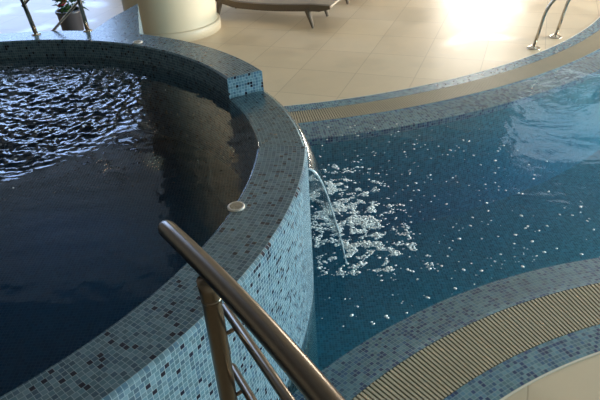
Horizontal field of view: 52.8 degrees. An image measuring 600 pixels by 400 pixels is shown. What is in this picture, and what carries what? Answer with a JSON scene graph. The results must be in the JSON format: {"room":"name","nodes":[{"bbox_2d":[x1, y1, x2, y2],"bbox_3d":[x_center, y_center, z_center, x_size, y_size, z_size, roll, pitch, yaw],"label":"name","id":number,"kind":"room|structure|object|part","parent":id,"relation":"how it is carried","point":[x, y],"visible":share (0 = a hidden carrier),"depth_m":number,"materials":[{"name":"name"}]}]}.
{"room":"indoor swimming pool","nodes":[
{"label":"indoor swimming pool","id":0,"kind":"room"},
{"bbox_2d":[0,0,599,399],"bbox_3d":[-0.050,-0.818,6.577,26.000,0.200,22.000,-3,32,0],"label":"floor","id":1,"kind":"structure","parent":0,"point":[363,47],"depth_m":8.56,"materials":[{"name":"beige tile"}]},
{"bbox_2d":[52,0,87,30],"bbox_3d":[-3.141,-2.519,8.405,0.525,1.039,0.470,-3,32,0],"label":"potted plant","id":2,"kind":"object","parent":1,"relation":"on","point":[73,21],"visible":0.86,"depth_m":8.29,"materials":[{"name":"green plant"}]},
{"bbox_3d":[-3.179,-2.351,8.507,0.356,0.650,0.356,-3,32,0],"label":"pot","id":3,"kind":"part","parent":2,"relation":"part of","materials":[{"name":"brown ceramic"}]},
{"bbox_2d":[0,4,317,399],"bbox_3d":[-2.712,0.782,4.424,5.637,2.388,5.637,-21,36,-26],"label":"tub","id":4,"kind":"object","parent":1,"relation":"on","point":[95,304],"depth_m":4.55,"materials":[{"name":"tile"}]},
{"bbox_2d":[20,0,40,35],"bbox_3d":[-2.418,-2.228,5.676,0.778,1.357,0.089,1,32,6],"label":"handrail","id":5,"kind":"object","parent":4,"relation":"on","point":[23,2],"visible":1,"depth_m":5.96,"materials":[{"name":"metal"}]},
{"bbox_2d":[51,0,91,31],"bbox_3d":[-2.078,-2.225,5.726,1.195,1.449,0.090,6,34,15],"label":"handrail","id":6,"kind":"object","parent":4,"relation":"on","point":[78,2],"visible":0.91,"depth_m":6.01,"materials":[{"name":"metal"}]},
{"bbox_3d":[-2.175,-2.032,5.879,0.078,0.782,0.043,-3,32,0],"label":"post","id":7,"kind":"part","parent":6,"relation":"part of","materials":[{"name":"metal"}]},
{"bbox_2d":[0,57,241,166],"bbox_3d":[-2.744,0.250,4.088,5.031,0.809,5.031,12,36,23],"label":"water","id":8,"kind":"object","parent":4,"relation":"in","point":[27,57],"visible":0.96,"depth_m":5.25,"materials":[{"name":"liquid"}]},
{"bbox_2d":[3,84,136,188],"bbox_3d":[-1.897,-0.528,4.515,1.336,0.008,1.793,2,33,9],"label":"bubble fleck","id":9,"kind":"object","parent":8,"relation":"on","point":[39,84],"visible":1,"depth_m":4.61,"materials":[{"name":"white liquid"}]},
{"bbox_3d":[-1.523,-1.481,5.665,0.094,0.013,0.094,-3,32,0],"label":"air button","id":10,"kind":"part","parent":4,"relation":"part of","materials":[{"name":"silver metal"}]},
{"bbox_3d":[-0.334,0.034,3.154,0.094,0.013,0.094,-3,32,0],"label":"air button","id":11,"kind":"part","parent":4,"relation":"part of","materials":[{"name":"silver metal"}]},
{"bbox_2d":[230,202,241,208],"bbox_3d":[-0.334,0.030,3.151,0.063,0.005,0.063,-3,32,0],"label":"button","id":12,"kind":"object","parent":4,"relation":"attached to","point":[234,205],"depth_m":3.15,"materials":[{"name":"silver metal"}]},
{"bbox_2d":[252,90,346,264],"bbox_3d":[-0.097,-0.191,4.608,0.592,0.856,1.397,-10,33,-11],"label":"waterfall","id":13,"kind":"object","parent":4,"relation":"attached to","point":[318,172],"visible":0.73,"depth_m":4.47,"materials":[{"name":"liquid"}]},
{"bbox_2d":[121,0,220,41],"bbox_3d":[-2.165,-5.624,7.656,1.490,6.980,1.490,-3,32,0],"label":"round column","id":14,"kind":"structure","parent":1,"relation":"on","point":[184,20],"depth_m":8.82,"materials":[{"name":"beige paint"}]},
{"bbox_3d":[-1.990,-2.743,9.476,1.490,0.156,1.490,-3,32,0],"label":"skirting","id":15,"kind":"part","parent":14,"relation":"part of","materials":[{"name":"beige stone"}]},
{"bbox_2d":[215,0,339,27],"bbox_3d":[-0.469,-3.164,9.707,2.413,0.476,0.756,13,36,24],"label":"lounger","id":16,"kind":"object","parent":1,"relation":"on","point":[307,6],"visible":0.98,"depth_m":9.31,"materials":[{"name":"brown wicker"}]},
{"bbox_3d":[-1.297,-3.108,9.819,0.153,0.345,0.100,26,42,38],"label":"leg","id":17,"kind":"part","parent":16,"relation":"part of","materials":[{"name":"brown wicker"}]},
{"bbox_3d":[-0.594,-3.088,9.401,2.356,0.265,0.070,13,36,24],"label":"rail","id":18,"kind":"part","parent":16,"relation":"part of","materials":[{"name":"brown wicker"}]},
{"bbox_3d":[-0.472,-3.275,9.644,2.381,0.193,0.588,13,36,24],"label":"seat","id":19,"kind":"part","parent":16,"relation":"part of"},
{"bbox_3d":[0.133,-2.758,9.161,0.100,0.311,0.153,-30,41,-35],"label":"leg","id":20,"kind":"part","parent":16,"relation":"part of","materials":[{"name":"brown wicker"}]},
{"bbox_2d":[281,16,599,399],"bbox_3d":[3.329,-0.651,7.107,12.275,1.404,13.500,-3,32,0],"label":"swimming pool","id":21,"kind":"object","parent":1,"relation":"in","point":[552,116],"depth_m":6.48,"materials":[{"name":"liquid"}]},
{"bbox_3d":[2.334,-2.387,8.732,10.544,0.104,2.579,-25,38,-30],"label":"edge trim","id":22,"kind":"part","parent":21,"relation":"part of","materials":[{"name":"tile"}]},
{"bbox_3d":[2.513,-2.293,8.516,11.277,0.048,2.930,-25,38,-30],"label":"drain grate","id":23,"kind":"part","parent":21,"relation":"part of","materials":[{"name":"beige plastic"}]},
{"bbox_3d":[3.129,1.180,2.961,6.899,0.048,2.564,2,33,9],"label":"drain grate","id":24,"kind":"part","parent":21,"relation":"part of","materials":[{"name":"beige plastic"}]},
{"bbox_2d":[527,0,570,49],"bbox_3d":[3.679,-1.966,7.835,1.261,1.712,0.754,22,40,34],"label":"pool ladder","id":25,"kind":"object","parent":21,"relation":"attached to","point":[534,46],"visible":1,"depth_m":7.92,"materials":[{"name":"metal"}]},
{"bbox_3d":[3.503,-1.855,7.677,1.113,1.712,0.043,19,39,32],"label":"grab rail","id":26,"kind":"part","parent":25,"relation":"part of","materials":[{"name":"metal"}]},
{"bbox_3d":[3.929,-2.089,8.007,1.113,1.712,0.043,19,39,32],"label":"grab rail","id":27,"kind":"part","parent":25,"relation":"part of","materials":[{"name":"metal"}]},
{"bbox_3d":[3.045,1.371,2.718,5.967,0.104,2.171,2,33,8],"label":"edge trim","id":28,"kind":"part","parent":21,"relation":"part of","materials":[{"name":"tile"}]},
{"bbox_3d":[4.017,-0.669,7.122,10.700,1.450,13.300,-3,32,0],"label":"pool water","id":29,"kind":"object","parent":21,"relation":"in","visible":0},
{"bbox_2d":[309,160,435,276],"bbox_3d":[0.408,0.111,4.874,0.912,0.014,1.694,-10,33,-10],"label":"foam","id":30,"kind":"object","parent":29,"relation":"on","point":[364,223],"visible":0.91,"depth_m":4.72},
{"bbox_2d":[307,123,599,326],"bbox_3d":[1.177,-0.035,5.038,2.263,0.009,2.916,-3,32,0],"label":"foam fleck","id":31,"kind":"object","parent":29,"relation":"on","point":[351,315],"visible":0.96,"depth_m":4.65,"materials":[{"name":"white liquid"}]},
{"bbox_3d":[-0.238,1.844,1.388,1.700,0.860,1.940,-3,32,0],"label":"platform","id":32,"kind":"object","parent":1,"relation":"on","visible":0},
{"bbox_2d":[158,220,345,399],"bbox_3d":[-0.046,0.667,1.382,0.122,1.114,1.180,-18,35,-21],"label":"stair handrail","id":33,"kind":"object","parent":32,"relation":"on","point":[215,285],"visible":1,"depth_m":1.31,"materials":[{"name":"metal"}]},
{"bbox_3d":[-0.188,0.591,1.648,0.051,0.974,0.047,-3,32,0],"label":"post","id":34,"kind":"part","parent":33,"relation":"part of","materials":[{"name":"metal"}]},
{"bbox_3d":[-0.035,0.575,1.366,0.024,0.192,0.776,-16,34,-20],"label":"rail","id":35,"kind":"part","parent":33,"relation":"part of","materials":[{"name":"metal"}]},
{"bbox_3d":[-0.041,0.384,1.245,0.323,0.192,0.718,-3,32,0],"label":"rail","id":36,"kind":"part","parent":33,"relation":"part of","materials":[{"name":"metal"}]}
]}

